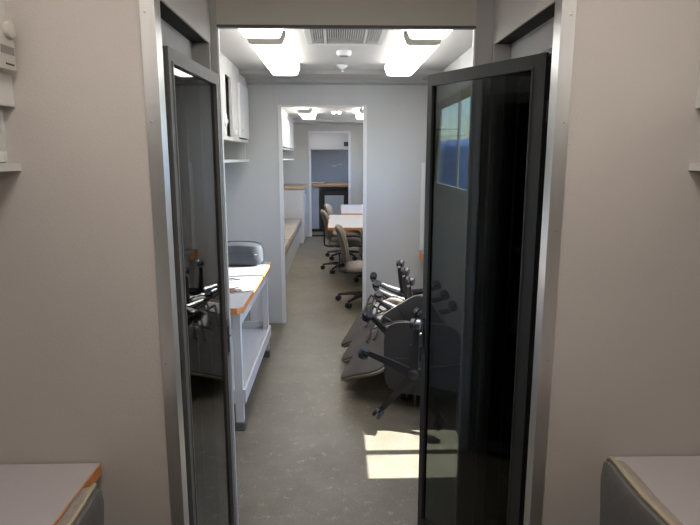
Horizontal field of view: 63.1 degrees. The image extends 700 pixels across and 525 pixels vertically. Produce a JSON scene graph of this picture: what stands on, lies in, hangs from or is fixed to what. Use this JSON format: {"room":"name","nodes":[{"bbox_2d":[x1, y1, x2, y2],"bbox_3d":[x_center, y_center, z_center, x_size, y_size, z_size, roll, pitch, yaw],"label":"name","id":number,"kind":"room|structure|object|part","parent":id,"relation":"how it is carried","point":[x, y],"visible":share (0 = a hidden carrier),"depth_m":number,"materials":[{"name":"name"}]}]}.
{"room":"office trailer","nodes":[
{"label":"office trailer","id":0,"kind":"room"},
{"bbox_2d":[161,18,191,58],"bbox_3d":[-0.551,-0.669,1.707,0.015,0.090,0.575,0,10,-1],"label":"wall","id":1,"kind":"structure","parent":0,"point":[171,37],"depth_m":1.78,"materials":[{"name":"paint"}]},
{"bbox_2d":[160,0,210,43],"bbox_3d":[-0.488,-0.868,1.728,0.006,0.295,0.685,0,10,-1],"label":"wall","id":2,"kind":"structure","parent":0,"point":[195,13],"depth_m":1.79,"materials":[{"name":"white paint"}]},
{"bbox_2d":[139,0,188,524],"bbox_3d":[-0.494,0.143,1.549,0.036,2.220,0.051,0,10,-1],"label":"trim","id":3,"kind":"structure","parent":2,"relation":"attached to","point":[150,16],"depth_m":1.50,"materials":[{"name":"metal"}]},
{"bbox_2d":[209,0,236,524],"bbox_3d":[-0.481,0.029,2.174,0.022,2.220,0.028,0,10,-1],"label":"trim","id":4,"kind":"structure","parent":2,"relation":"attached to","point":[212,3],"depth_m":2.01,"materials":[{"name":"metal"}]},
{"bbox_2d":[217,27,238,524],"bbox_3d":[-0.468,0.087,2.189,0.004,2.100,0.024,0,10,-1],"label":"trim","id":5,"kind":"structure","parent":2,"relation":"attached to","point":[218,34],"depth_m":2.17,"materials":[{"name":"metal"}]},
{"bbox_2d":[283,124,362,236],"bbox_3d":[-0.411,-1.613,11.130,2.000,2.220,0.050,0,10,-1],"label":"wall","id":6,"kind":"structure","parent":0,"point":[296,171],"depth_m":11.03,"materials":[{"name":"white paint"}]},
{"bbox_2d":[293,119,362,123],"bbox_3d":[-0.402,-2.611,10.555,2.000,0.050,0.719,0,10,-1],"label":"trim","id":7,"kind":"structure","parent":6,"relation":"attached to","point":[295,121],"depth_m":10.21,"materials":[{"name":"white paint"}]},
{"bbox_2d":[308,131,350,236],"bbox_3d":[-0.393,-1.520,11.117,0.815,2.040,0.010,0,10,-1],"label":"trim","id":8,"kind":"structure","parent":6,"relation":"attached to","point":[309,132],"depth_m":11.06,"materials":[{"name":"white paint"}]},
{"bbox_2d":[225,85,427,322],"bbox_3d":[-0.266,-0.526,5.200,2.000,2.220,0.050,0,10,-1],"label":"wall partition","id":9,"kind":"structure","parent":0,"point":[396,114],"depth_m":5.13,"materials":[{"name":"paint"}]},
{"bbox_2d":[278,105,285,322],"bbox_3d":[-0.620,-0.412,5.213,0.032,1.990,0.062,0,10,-1],"label":"trim","id":10,"kind":"structure","parent":9,"relation":"attached to","point":[280,133],"depth_m":5.18,"materials":[{"name":"white paint"}]},
{"bbox_2d":[281,105,362,107],"bbox_3d":[-0.243,-1.381,5.044,0.722,0.013,0.054,0,10,-1],"label":"trim","id":11,"kind":"structure","parent":9,"relation":"attached to","point":[322,106],"depth_m":5.02,"materials":[{"name":"white paint"}]},
{"bbox_2d":[225,69,443,84],"bbox_3d":[-0.260,-1.542,4.750,2.000,0.060,0.469,0,10,-1],"label":"trim","id":12,"kind":"structure","parent":9,"relation":"attached to","point":[252,76],"depth_m":4.71,"materials":[{"name":"white paint"}]},
{"bbox_2d":[362,105,366,310],"bbox_3d":[0.134,-0.415,5.231,0.032,1.990,0.062,0,10,-1],"label":"trim","id":13,"kind":"structure","parent":9,"relation":"attached to","point":[364,106],"depth_m":5.17,"materials":[{"name":"white laminate"}]},
{"bbox_2d":[234,228,419,524],"bbox_3d":[-0.075,0.453,6.183,2.540,0.060,15.200,0,10,-1],"label":"floor","id":14,"kind":"structure","parent":0,"point":[312,449],"depth_m":3.27,"materials":[{"name":"plastic"}]},
{"bbox_2d":[0,463,101,524],"bbox_3d":[-0.907,1.117,0.479,0.476,0.690,2.384,0,10,-1],"label":"desk","id":15,"kind":"object","parent":14,"relation":"on","point":[30,494],"visible":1,"depth_m":1.47,"materials":[{"name":"white laminate"}]},
{"bbox_2d":[56,483,103,524],"bbox_3d":[-0.757,0.913,1.111,0.634,0.862,0.608,0,10,-1],"label":"office chair","id":16,"kind":"object","parent":14,"relation":"on","point":[87,507],"visible":1,"depth_m":1.14,"materials":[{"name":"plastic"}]},
{"bbox_3d":[-0.567,0.688,1.099,0.085,0.400,0.440,0,10,-1],"label":"backrest","id":17,"kind":"part","parent":16,"relation":"part of","materials":[{"name":"beige fabric"}]},
{"bbox_2d":[162,46,235,524],"bbox_3d":[-0.735,0.279,1.892,0.568,1.830,0.575,0,10,-1],"label":"glass door","id":18,"kind":"structure","parent":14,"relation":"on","point":[191,88],"depth_m":1.84,"materials":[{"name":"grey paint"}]},
{"bbox_3d":[-0.463,0.284,2.164,0.004,0.140,0.028,0,10,1],"label":"handle","id":19,"kind":"part","parent":18,"relation":"part of","materials":[{"name":"black plastic"}]},
{"bbox_3d":[-0.460,0.289,2.165,0.003,0.100,0.016,0,10,1],"label":"lever","id":20,"kind":"part","parent":18,"relation":"part of","materials":[{"name":"black metal"}]},
{"bbox_2d":[229,262,271,430],"bbox_3d":[-0.905,0.484,3.792,0.626,0.740,1.394,0,10,-1],"label":"worktable","id":21,"kind":"object","parent":14,"relation":"on","point":[250,339],"visible":0.4,"depth_m":3.68,"materials":[{"name":"white laminate"}]},
{"bbox_2d":[229,278,240,282],"bbox_3d":[-0.827,0.119,3.670,0.154,0.022,0.255,7,13,35],"label":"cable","id":22,"kind":"object","parent":21,"relation":"on","point":[230,279],"visible":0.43,"depth_m":3.68,"materials":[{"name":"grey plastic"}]},
{"bbox_3d":[-0.626,0.584,3.206,0.045,0.655,0.045,0,10,-1],"label":"leg","id":23,"kind":"part","parent":21,"relation":"part of","materials":[{"name":"white laminate"}]},
{"bbox_2d":[229,288,249,292],"bbox_3d":[-0.720,0.167,3.423,0.221,0.022,0.105,-4,11,-23],"label":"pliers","id":24,"kind":"object","parent":21,"relation":"on","point":[230,289],"visible":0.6,"depth_m":3.40,"materials":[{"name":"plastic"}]},
{"bbox_2d":[228,241,263,264],"bbox_3d":[-0.902,-0.071,4.273,0.500,0.175,0.228,0,10,-1],"label":"case","id":25,"kind":"object","parent":21,"relation":"on","point":[239,252],"visible":0.52,"depth_m":4.18,"materials":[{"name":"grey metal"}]},
{"bbox_2d":[231,328,266,389],"bbox_3d":[-0.906,0.638,3.837,0.565,0.020,1.260,0,10,-1],"label":"shelf","id":26,"kind":"object","parent":21,"relation":"attached to","point":[252,338],"depth_m":3.96,"materials":[{"name":"white laminate"}]},
{"bbox_3d":[-0.656,0.362,4.416,0.045,0.655,0.045,0,10,-1],"label":"leg","id":27,"kind":"part","parent":21,"relation":"part of","materials":[{"name":"white metal"}]},
{"bbox_2d":[284,218,301,275],"bbox_3d":[-1.077,-0.388,8.242,0.518,0.850,4.000,0,10,-1],"label":"bench","id":28,"kind":"object","parent":14,"relation":"on","point":[291,225],"visible":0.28,"depth_m":8.59,"materials":[{"name":"laminate"}]},
{"bbox_2d":[285,240,289,254],"bbox_3d":[-1.005,-0.126,6.926,0.440,0.130,1.305,0,10,-1],"label":"cushion","id":29,"kind":"object","parent":28,"relation":"on","point":[287,245],"depth_m":7.23,"materials":[{"name":"beige fabric"}]},
{"bbox_2d":[284,227,295,247],"bbox_3d":[-1.038,-0.368,8.244,0.440,0.130,1.305,0,10,-1],"label":"cushion","id":30,"kind":"object","parent":28,"relation":"on","point":[290,232],"depth_m":8.24,"materials":[{"name":"beige fabric"}]},
{"bbox_2d":[284,218,301,233],"bbox_3d":[-1.070,-0.609,9.561,0.440,0.130,1.305,0,10,-1],"label":"cushion","id":31,"kind":"object","parent":28,"relation":"on","point":[296,223],"depth_m":9.52,"materials":[{"name":"beige fabric"}]},
{"bbox_2d":[284,184,306,242],"bbox_3d":[-1.105,-0.933,10.718,0.583,1.030,0.948,0,10,-1],"label":"base cabinet","id":32,"kind":"object","parent":14,"relation":"on","point":[294,194],"visible":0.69,"depth_m":10.27,"materials":[{"name":"laminate"}]},
{"bbox_2d":[284,184,306,188],"bbox_3d":[-1.108,-1.420,10.629,0.578,0.040,0.948,0,10,-1],"label":"countertop","id":33,"kind":"structure","parent":32,"relation":"on","point":[286,186],"depth_m":10.17,"materials":[{"name":"brown wood"}]},
{"bbox_3d":[-0.851,-0.926,10.706,0.015,0.900,0.770,0,10,-1],"label":"door","id":34,"kind":"part","parent":32,"relation":"part of","materials":[{"name":"laminate"}]},
{"bbox_2d":[311,182,347,228],"bbox_3d":[-0.316,-1.286,12.631,1.220,0.935,1.360,0,10,-1],"label":"base cabinet","id":35,"kind":"object","parent":14,"relation":"on","point":[315,188],"depth_m":12.01,"materials":[{"name":"white wood"}]},
{"bbox_2d":[311,182,347,186],"bbox_3d":[-0.316,-1.724,12.551,1.220,0.045,1.360,0,10,-1],"label":"countertop","id":36,"kind":"structure","parent":35,"relation":"on","point":[327,184],"depth_m":11.92,"materials":[{"name":"brown wood"}]},
{"bbox_2d":[320,190,347,229],"bbox_3d":[-0.338,-1.120,12.125,0.590,0.830,0.295,0,10,-1],"label":"fridge","id":37,"kind":"object","parent":14,"relation":"on","point":[335,198],"visible":0.6,"depth_m":11.95,"materials":[{"name":"black metal"}]},
{"bbox_3d":[-0.330,-1.070,11.992,0.400,0.680,0.015,0,10,-1],"label":"door","id":38,"kind":"part","parent":37,"relation":"part of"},
{"bbox_2d":[320,209,362,273],"bbox_3d":[-0.089,-0.310,7.846,0.634,0.840,0.608,-1,10,-7],"label":"office chair","id":39,"kind":"object","parent":14,"relation":"on","point":[334,242],"visible":0.74,"depth_m":7.65,"materials":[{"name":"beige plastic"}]},
{"bbox_3d":[-0.242,0.010,7.914,0.277,0.063,0.048,2,11,12],"label":"leg","id":40,"kind":"part","parent":39,"relation":"part of","materials":[{"name":"black plastic"}]},
{"bbox_3d":[-0.166,0.040,7.747,0.048,0.063,0.277,6,12,29],"label":"leg","id":41,"kind":"part","parent":39,"relation":"part of","materials":[{"name":"black plastic"}]},
{"bbox_3d":[-0.067,-0.278,7.831,0.454,0.074,0.475,-1,10,-7],"label":"seat","id":42,"kind":"part","parent":39,"relation":"part of","materials":[{"name":"beige fabric"}]},
{"bbox_2d":[324,203,360,260],"bbox_3d":[-0.079,-0.490,8.831,0.634,0.840,0.608,1,10,4],"label":"office chair","id":43,"kind":"object","parent":14,"relation":"on","point":[349,233],"visible":0.48,"depth_m":8.67,"materials":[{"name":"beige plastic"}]},
{"bbox_3d":[-0.314,-0.705,8.785,0.132,0.391,0.440,1,10,4],"label":"backrest","id":44,"kind":"part","parent":43,"relation":"part of","materials":[{"name":"beige fabric"}]},
{"bbox_3d":[-0.061,-0.458,8.811,0.454,0.074,0.475,1,10,4],"label":"seat","id":45,"kind":"part","parent":43,"relation":"part of","materials":[{"name":"beige fabric"}]},
{"bbox_2d":[328,215,362,260],"bbox_3d":[0.104,-0.176,7.392,0.759,0.740,1.504,0,10,-1],"label":"table","id":46,"kind":"object","parent":14,"relation":"on","point":[348,222],"visible":0.45,"depth_m":7.21,"materials":[{"name":"white laminate"}]},
{"bbox_3d":[0.182,-0.284,8.068,0.040,0.710,0.040,0,10,-1],"label":"leg","id":47,"kind":"part","parent":46,"relation":"part of","materials":[{"name":"black metal"}]},
{"bbox_2d":[335,224,362,308],"bbox_3d":[0.157,0.014,6.081,0.634,0.840,0.608,0,10,-1],"label":"office chair","id":48,"kind":"object","parent":14,"relation":"on","point":[355,267],"visible":0.65,"depth_m":5.89,"materials":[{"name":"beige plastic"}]},
{"bbox_3d":[-0.077,-0.196,6.013,0.132,0.391,0.440,0,10,-1],"label":"backrest","id":49,"kind":"part","parent":48,"relation":"part of","materials":[{"name":"beige fabric"}]},
{"bbox_3d":[0.005,0.330,6.164,0.277,0.063,0.048,3,11,17],"label":"leg","id":50,"kind":"part","parent":48,"relation":"part of","materials":[{"name":"black plastic"}]},
{"bbox_3d":[0.176,0.046,6.064,0.454,0.074,0.475,0,10,-1],"label":"seat","id":51,"kind":"part","parent":48,"relation":"part of","materials":[{"name":"beige fabric"}]},
{"bbox_3d":[0.064,0.362,5.990,0.048,0.063,0.277,7,13,35],"label":"leg","id":52,"kind":"part","parent":48,"relation":"part of","materials":[{"name":"black plastic"}]},
{"bbox_2d":[341,205,362,214],"bbox_3d":[0.244,-0.492,9.117,0.774,0.740,1.604,0,10,-1],"label":"table","id":53,"kind":"object","parent":14,"relation":"on","point":[345,209],"visible":0.33,"depth_m":8.81,"materials":[{"name":"white laminate"}]},
{"bbox_2d":[353,247,362,282],"bbox_3d":[0.359,-0.177,7.122,0.634,0.840,0.608,0,10,-1],"label":"office chair","id":54,"kind":"object","parent":14,"relation":"on","point":[355,279],"visible":0.06,"depth_m":7.10,"materials":[{"name":"black plastic"}]},
{"bbox_2d":[341,268,409,362],"bbox_3d":[0.355,0.402,4.246,0.634,0.694,0.970,5,11,25],"label":"office chair","id":55,"kind":"object","parent":14,"relation":"on","point":[362,332],"visible":0.32,"depth_m":4.21,"materials":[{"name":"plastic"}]},
{"bbox_3d":[0.323,0.269,4.506,0.274,0.135,0.062,4,11,19],"label":"leg","id":56,"kind":"part","parent":55,"relation":"part of","materials":[{"name":"black plastic"}]},
{"bbox_3d":[0.423,0.213,4.364,0.123,0.274,0.063,-9,40,38],"label":"leg","id":57,"kind":"part","parent":55,"relation":"part of","materials":[{"name":"black plastic"}]},
{"bbox_2d":[341,277,414,381],"bbox_3d":[0.356,0.463,3.912,0.634,0.694,0.970,5,11,25],"label":"office chair","id":58,"kind":"object","parent":14,"relation":"on","point":[357,368],"visible":0.38,"depth_m":3.76,"materials":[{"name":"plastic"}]},
{"bbox_3d":[0.135,0.616,3.750,0.440,0.103,0.398,-24,30,46],"label":"backrest","id":59,"kind":"part","parent":58,"relation":"part of","materials":[{"name":"beige fabric"}]},
{"bbox_3d":[0.324,0.330,4.171,0.274,0.135,0.062,4,11,19],"label":"leg","id":60,"kind":"part","parent":58,"relation":"part of","materials":[{"name":"black plastic"}]},
{"bbox_3d":[0.425,0.274,4.030,0.123,0.274,0.063,-9,40,38],"label":"leg","id":61,"kind":"part","parent":58,"relation":"part of","materials":[{"name":"black plastic"}]},
{"bbox_2d":[341,260,422,347],"bbox_3d":[0.347,0.340,4.581,0.634,0.694,0.970,5,11,25],"label":"office chair","id":62,"kind":"object","parent":14,"relation":"on","point":[395,300],"visible":0.36,"depth_m":4.56,"materials":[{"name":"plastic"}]},
{"bbox_3d":[0.371,0.463,4.649,0.475,0.454,0.074,-24,30,46],"label":"seat","id":63,"kind":"part","parent":62,"relation":"part of","materials":[{"name":"beige fabric"}]},
{"bbox_3d":[0.314,0.207,4.840,0.274,0.135,0.062,4,11,19],"label":"leg","id":64,"kind":"part","parent":62,"relation":"part of","materials":[{"name":"black plastic"}]},
{"bbox_3d":[0.415,0.151,4.699,0.123,0.274,0.063,-9,40,38],"label":"leg","id":65,"kind":"part","parent":62,"relation":"part of","materials":[{"name":"black plastic"}]},
{"bbox_3d":[0.579,0.241,4.706,0.278,0.048,0.063,-9,40,38],"label":"leg","id":66,"kind":"part","parent":62,"relation":"part of","materials":[{"name":"black plastic"}]},
{"bbox_2d":[358,318,421,419],"bbox_3d":[0.452,0.576,3.482,0.634,0.664,0.812,3,11,18],"label":"office chair","id":67,"kind":"object","parent":14,"relation":"on","point":[401,359],"visible":0.49,"depth_m":3.42,"materials":[{"name":"black plastic"}]},
{"bbox_3d":[0.220,0.562,3.247,0.278,0.048,0.063,25,12,14],"label":"leg","id":68,"kind":"part","parent":67,"relation":"part of","materials":[{"name":"black plastic"}]},
{"bbox_3d":[0.269,0.745,3.249,0.116,0.275,0.063,25,12,14],"label":"leg","id":69,"kind":"part","parent":67,"relation":"part of","materials":[{"name":"black plastic"}]},
{"bbox_3d":[0.292,0.583,3.457,0.140,0.010,0.015,1,6,17],"label":"lever","id":70,"kind":"part","parent":67,"relation":"part of","materials":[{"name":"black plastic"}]},
{"bbox_3d":[0.363,0.469,3.188,0.049,0.282,0.050,3,11,17],"label":"leg","id":71,"kind":"part","parent":67,"relation":"part of","materials":[{"name":"black plastic"}]},
{"bbox_3d":[0.426,0.606,3.419,0.140,0.220,0.030,1,6,17],"label":"seat plate","id":72,"kind":"part","parent":67,"relation":"part of","materials":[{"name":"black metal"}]},
{"bbox_3d":[0.438,0.757,3.197,0.191,0.249,0.056,6,12,28],"label":"leg","id":73,"kind":"part","parent":67,"relation":"part of","materials":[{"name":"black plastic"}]},
{"bbox_2d":[361,294,422,399],"bbox_3d":[0.480,0.511,3.935,0.625,0.631,0.840,5,12,25],"label":"office chair","id":74,"kind":"object","parent":14,"relation":"on","point":[411,308],"visible":0.33,"depth_m":3.82,"materials":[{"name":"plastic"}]},
{"bbox_3d":[0.229,0.432,3.687,0.278,0.048,0.063,48,28,9],"label":"leg","id":75,"kind":"part","parent":74,"relation":"part of","materials":[{"name":"black plastic"}]},
{"bbox_2d":[419,250,423,261],"bbox_3d":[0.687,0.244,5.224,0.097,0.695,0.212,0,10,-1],"label":"desk","id":76,"kind":"object","parent":14,"relation":"on","point":[421,252],"visible":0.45,"depth_m":5.14,"materials":[{"name":"laminate"}]},
{"bbox_2d":[419,163,424,249],"bbox_3d":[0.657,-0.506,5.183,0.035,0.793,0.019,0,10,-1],"label":"whiteboard","id":77,"kind":"object","parent":76,"relation":"on","point":[422,198],"visible":1,"depth_m":5.17,"materials":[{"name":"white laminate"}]},
{"bbox_2d":[417,47,551,524],"bbox_3d":[0.663,0.272,1.925,0.776,1.830,0.576,0,10,-1],"label":"glass door","id":78,"kind":"structure","parent":14,"relation":"on","point":[487,124],"depth_m":1.91,"materials":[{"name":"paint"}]},
{"bbox_3d":[0.282,0.280,2.187,0.004,0.140,0.010,-6,12,-31],"label":"handle","id":79,"kind":"part","parent":78,"relation":"part of","materials":[{"name":"black plastic"}]},
{"bbox_2d":[600,456,682,524],"bbox_3d":[0.768,0.871,1.155,0.634,0.929,0.608,0,10,-1],"label":"office chair","id":80,"kind":"object","parent":14,"relation":"on","point":[625,499],"visible":1,"depth_m":1.09,"materials":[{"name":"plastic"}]},
{"bbox_2d":[615,456,699,524],"bbox_3d":[1.024,1.108,0.525,0.493,0.690,2.384,0,10,-1],"label":"desk","id":81,"kind":"object","parent":14,"relation":"on","point":[674,480],"visible":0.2,"depth_m":1.51,"materials":[{"name":"white laminate"}]},
{"bbox_2d":[311,150,347,181],"bbox_3d":[-0.463,-1.998,13.229,2.000,2.220,0.060,0,10,-1],"label":"wall","id":82,"kind":"structure","parent":0,"point":[322,161],"depth_m":13.16,"materials":[{"name":"white paint"}]},
{"bbox_2d":[311,133,347,149],"bbox_3d":[-0.412,-2.750,12.617,1.300,0.519,0.855,0,10,-1],"label":"upper cabinet","id":83,"kind":"object","parent":82,"relation":"attached to","point":[319,141],"visible":0.36,"depth_m":12.21,"materials":[{"name":"grey"}]},
{"bbox_3d":[-0.722,-2.663,12.198,0.640,0.460,0.015,0,10,-1],"label":"door","id":84,"kind":"part","parent":83,"relation":"part of","materials":[{"name":"grey"}]},
{"bbox_3d":[-0.077,-2.666,12.214,0.630,0.460,0.015,0,10,-1],"label":"door","id":85,"kind":"part","parent":83,"relation":"part of","materials":[{"name":"grey"}]},
{"bbox_2d":[219,29,472,118],"bbox_3d":[-0.075,-1.790,5.772,2.540,0.060,15.200,0,10,-1],"label":"ceiling","id":86,"kind":"structure","parent":0,"point":[234,46],"depth_m":3.83,"materials":[{"name":"white paint"}]},
{"bbox_2d":[239,29,282,38],"bbox_3d":[-0.438,-1.111,2.486,0.215,0.090,0.870,0,10,-1],"label":"ceiling light","id":87,"kind":"object","parent":86,"relation":"attached to","point":[247,33],"visible":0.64,"depth_m":2.81,"materials":[{"name":"beige plastic"}]},
{"bbox_2d":[247,30,299,75],"bbox_3d":[-0.466,-1.321,3.636,0.215,0.090,1.190,0,10,-1],"label":"ceiling light","id":88,"kind":"object","parent":86,"relation":"attached to","point":[278,55],"visible":0.91,"depth_m":3.40,"materials":[{"name":"beige plastic"}]},
{"bbox_2d":[294,107,309,108],"bbox_3d":[-0.586,-1.844,6.487,0.215,0.090,1.250,0,10,-1],"label":"ceiling light","id":89,"kind":"object","parent":86,"relation":"attached to","point":[294,107],"visible":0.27,"depth_m":7.03,"materials":[{"name":"beige plastic"}]},
{"bbox_2d":[297,107,315,118],"bbox_3d":[-0.632,-2.191,8.380,0.215,0.090,1.200,0,10,-1],"label":"ceiling light","id":90,"kind":"object","parent":86,"relation":"attached to","point":[309,113],"visible":0.94,"depth_m":7.96,"materials":[{"name":"beige plastic"}]},
{"bbox_2d":[299,110,315,118],"bbox_3d":[-0.632,-2.183,8.381,0.215,0.072,1.176,0,10,-1],"label":"diffuser","id":91,"kind":"object","parent":90,"relation":"attached to","point":[305,114],"depth_m":8.03,"materials":[{"name":"white plastic"}]},
{"bbox_2d":[336,64,347,72],"bbox_3d":[-0.059,-1.464,4.306,0.090,0.051,0.090,0,10,-1],"label":"sprinkler head","id":92,"kind":"object","parent":86,"relation":"attached to","point":[342,67],"visible":1,"depth_m":4.28},
{"bbox_2d":[336,50,351,56],"bbox_3d":[-0.040,-1.367,3.735,0.100,0.035,0.100,0,10,-1],"label":"smoke detector","id":93,"kind":"object","parent":86,"relation":"attached to","point":[341,53],"visible":1,"depth_m":3.70,"materials":[{"name":"white plastic"}]},
{"bbox_2d":[303,29,388,45],"bbox_3d":[-0.024,-1.231,3.028,0.437,0.049,0.540,0,10,-1],"label":"ceiling vent","id":94,"kind":"object","parent":86,"relation":"in","point":[312,36],"visible":0.57,"depth_m":3.12,"materials":[{"name":"white plastic"}]},
{"bbox_2d":[356,108,362,118],"bbox_3d":[0.214,-2.195,8.400,0.215,0.090,1.200,0,10,-1],"label":"ceiling light","id":95,"kind":"object","parent":86,"relation":"attached to","point":[359,115],"visible":0.45,"depth_m":8.18,"materials":[{"name":"beige plastic"}]},
{"bbox_2d":[385,31,440,75],"bbox_3d":[0.381,-1.325,3.656,0.215,0.090,1.190,0,10,-1],"label":"ceiling light","id":96,"kind":"object","parent":86,"relation":"attached to","point":[408,54],"visible":0.9,"depth_m":3.42,"materials":[{"name":"beige plastic"}]},
{"bbox_2d":[407,30,451,39],"bbox_3d":[0.409,-1.114,2.506,0.215,0.090,0.870,0,10,-1],"label":"ceiling light","id":97,"kind":"object","parent":86,"relation":"attached to","point":[413,34],"visible":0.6,"depth_m":2.84,"materials":[{"name":"beige plastic"}]},
{"bbox_2d":[0,0,699,524],"bbox_3d":[0.034,0.141,1.560,2.420,2.220,0.035,0,10,-1],"label":"wall","id":98,"kind":"structure","parent":0,"point":[81,379],"depth_m":1.51,"materials":[{"name":"white paint"}]},
{"bbox_2d":[192,0,510,70],"bbox_3d":[0.018,0.024,2.196,2.420,2.220,0.110,0,10,-1],"label":"wall","id":99,"kind":"structure","parent":0,"point":[234,12],"depth_m":2.01,"materials":[{"name":"white paint"}]},
{"bbox_2d":[217,24,475,29],"bbox_3d":[-0.011,-0.837,2.027,0.918,0.009,0.023,0,10,-1],"label":"trim","id":100,"kind":"structure","parent":99,"relation":"attached to","point":[220,26],"depth_m":2.02,"materials":[{"name":"grey paint"}]},
{"bbox_2d":[472,29,475,65],"bbox_3d":[0.446,0.083,2.211,0.005,2.100,0.024,0,10,-1],"label":"trim","id":101,"kind":"structure","parent":99,"relation":"attached to","point":[474,30],"depth_m":2.05,"materials":[{"name":"metal"}]},
{"bbox_2d":[474,0,493,65],"bbox_3d":[0.478,0.024,2.197,0.060,2.220,0.028,0,10,-1],"label":"trim","id":102,"kind":"structure","parent":99,"relation":"attached to","point":[485,8],"depth_m":2.03,"materials":[{"name":"metal"}]},
{"bbox_2d":[444,47,471,71],"bbox_3d":[0.686,-1.016,7.870,0.035,2.220,11.390,0,10,-1],"label":"wall","id":103,"kind":"structure","parent":0,"point":[466,58],"depth_m":3.83,"materials":[{"name":"paint"}]},
{"bbox_2d":[492,0,554,44],"bbox_3d":[0.518,-0.873,1.752,0.006,0.295,0.685,0,10,-1],"label":"wall","id":104,"kind":"structure","parent":0,"point":[509,15],"depth_m":1.80,"materials":[{"name":"white paint"}]},
{"bbox_2d":[523,0,576,524],"bbox_3d":[0.541,0.139,1.574,0.036,2.220,0.051,0,10,-1],"label":"trim","id":105,"kind":"structure","parent":104,"relation":"attached to","point":[565,10],"depth_m":1.53,"materials":[{"name":"metal"}]},
{"bbox_2d":[511,17,553,58],"bbox_3d":[0.584,-0.674,1.734,0.015,0.090,0.575,0,10,-1],"label":"wall","id":106,"kind":"structure","parent":0,"point":[540,39],"depth_m":1.77,"materials":[{"name":"paint"}]},
{"bbox_3d":[-1.315,-0.663,5.948,0.060,2.220,15.200,0,10,-1],"label":"wall","id":107,"kind":"structure","parent":0,"visible":0},
{"bbox_2d":[0,0,21,171],"bbox_3d":[-0.953,-0.336,0.011,0.378,0.721,2.789,0,10,-1],"label":"upper cabinet","id":108,"kind":"object","parent":107,"relation":"attached to","point":[6,83],"visible":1,"depth_m":1.40,"materials":[{"name":"laminate"}]},
{"bbox_2d":[0,151,7,162],"bbox_3d":[-0.874,-0.259,1.391,0.044,0.029,0.068,0,10,-1],"label":"plastic box","id":109,"kind":"object","parent":108,"relation":"on","point":[3,154],"visible":1,"depth_m":1.40,"materials":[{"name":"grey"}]},
{"bbox_2d":[0,13,16,71],"bbox_3d":[-0.814,-0.515,1.319,0.038,0.127,0.120,0,10,-1],"label":"thermostat","id":110,"kind":"object","parent":108,"relation":"attached to","point":[7,29],"visible":1,"depth_m":1.34,"materials":[{"name":"grey plastic"}]},
{"bbox_2d":[0,163,21,171],"bbox_3d":[-0.972,0.009,0.074,0.340,0.020,2.789,0,10,-1],"label":"shelf","id":111,"kind":"object","parent":108,"relation":"attached to","point":[3,166],"depth_m":1.40,"materials":[{"name":"laminate"}]},
{"bbox_2d":[160,1,206,42],"bbox_3d":[-0.838,-0.734,1.729,0.694,0.029,0.655,0,10,-1],"label":"trim","id":112,"kind":"structure","parent":107,"relation":"attached to","point":[167,15],"depth_m":1.72,"materials":[{"name":"grey metal"}]},
{"bbox_2d":[220,52,249,162],"bbox_3d":[-1.019,-0.978,3.513,0.418,0.721,2.889,0,10,-1],"label":"upper cabinet","id":113,"kind":"object","parent":107,"relation":"attached to","point":[235,105],"visible":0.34,"depth_m":4.44,"materials":[{"name":"laminate"}]},
{"bbox_2d":[224,114,228,125],"bbox_3d":[-0.872,-0.983,3.932,0.052,0.085,0.090,0,10,-1],"label":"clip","id":114,"kind":"object","parent":113,"relation":"attached to","point":[226,121],"visible":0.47,"depth_m":3.91,"materials":[{"name":"white plastic"}]},
{"bbox_2d":[224,159,248,162],"bbox_3d":[-1.038,-0.633,3.576,0.380,0.020,2.889,0,10,-1],"label":"shelf","id":115,"kind":"object","parent":113,"relation":"attached to","point":[225,160],"depth_m":4.58,"materials":[{"name":"laminate"}]},
{"bbox_3d":[-0.867,-1.225,4.646,0.017,0.415,0.440,0,10,-1],"label":"door","id":116,"kind":"part","parent":113,"relation":"part of","materials":[{"name":"white laminate"}]},
{"bbox_2d":[282,109,293,159],"bbox_3d":[-1.132,-1.824,8.129,0.418,0.721,4.300,0,10,-1],"label":"upper cabinet","id":117,"kind":"object","parent":107,"relation":"attached to","point":[287,120],"visible":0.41,"depth_m":9.13,"materials":[{"name":"laminate"}]},
{"bbox_3d":[-0.940,-1.773,7.635,0.017,0.415,0.920,0,10,-1],"label":"door","id":118,"kind":"part","parent":117,"relation":"part of","materials":[{"name":"white laminate"}]},
{"bbox_3d":[-0.964,-1.954,8.618,0.017,0.415,0.920,0,10,-1],"label":"door","id":119,"kind":"part","parent":117,"relation":"part of","materials":[{"name":"white laminate"}]},
{"bbox_3d":[-0.988,-2.134,9.602,0.017,0.415,0.920,0,10,-1],"label":"door","id":120,"kind":"part","parent":117,"relation":"part of","materials":[{"name":"white laminate"}]},
{"bbox_3d":[1.302,0.349,0.426,0.060,2.220,3.850,0,10,-1],"label":"wall","id":121,"kind":"structure","parent":0,"visible":0},
{"bbox_2d":[497,3,554,43],"bbox_3d":[0.878,-0.742,1.770,0.714,0.029,0.655,0,10,-1],"label":"trim","id":122,"kind":"structure","parent":121,"relation":"attached to","point":[545,15],"depth_m":1.73,"materials":[{"name":"grey metal"}]},
{"bbox_2d":[689,66,699,170],"bbox_3d":[1.079,-0.345,0.059,0.396,0.721,2.789,0,10,-1],"label":"upper cabinet","id":123,"kind":"object","parent":121,"relation":"attached to","point":[692,166],"visible":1,"depth_m":1.45,"materials":[{"name":"laminate"}]},
{"bbox_2d":[689,163,699,170],"bbox_3d":[1.098,0.000,0.123,0.358,0.020,2.789,0,10,-1],"label":"shelf","id":124,"kind":"object","parent":123,"relation":"attached to","point":[692,166],"depth_m":1.47,"materials":[{"name":"laminate"}]}
]}

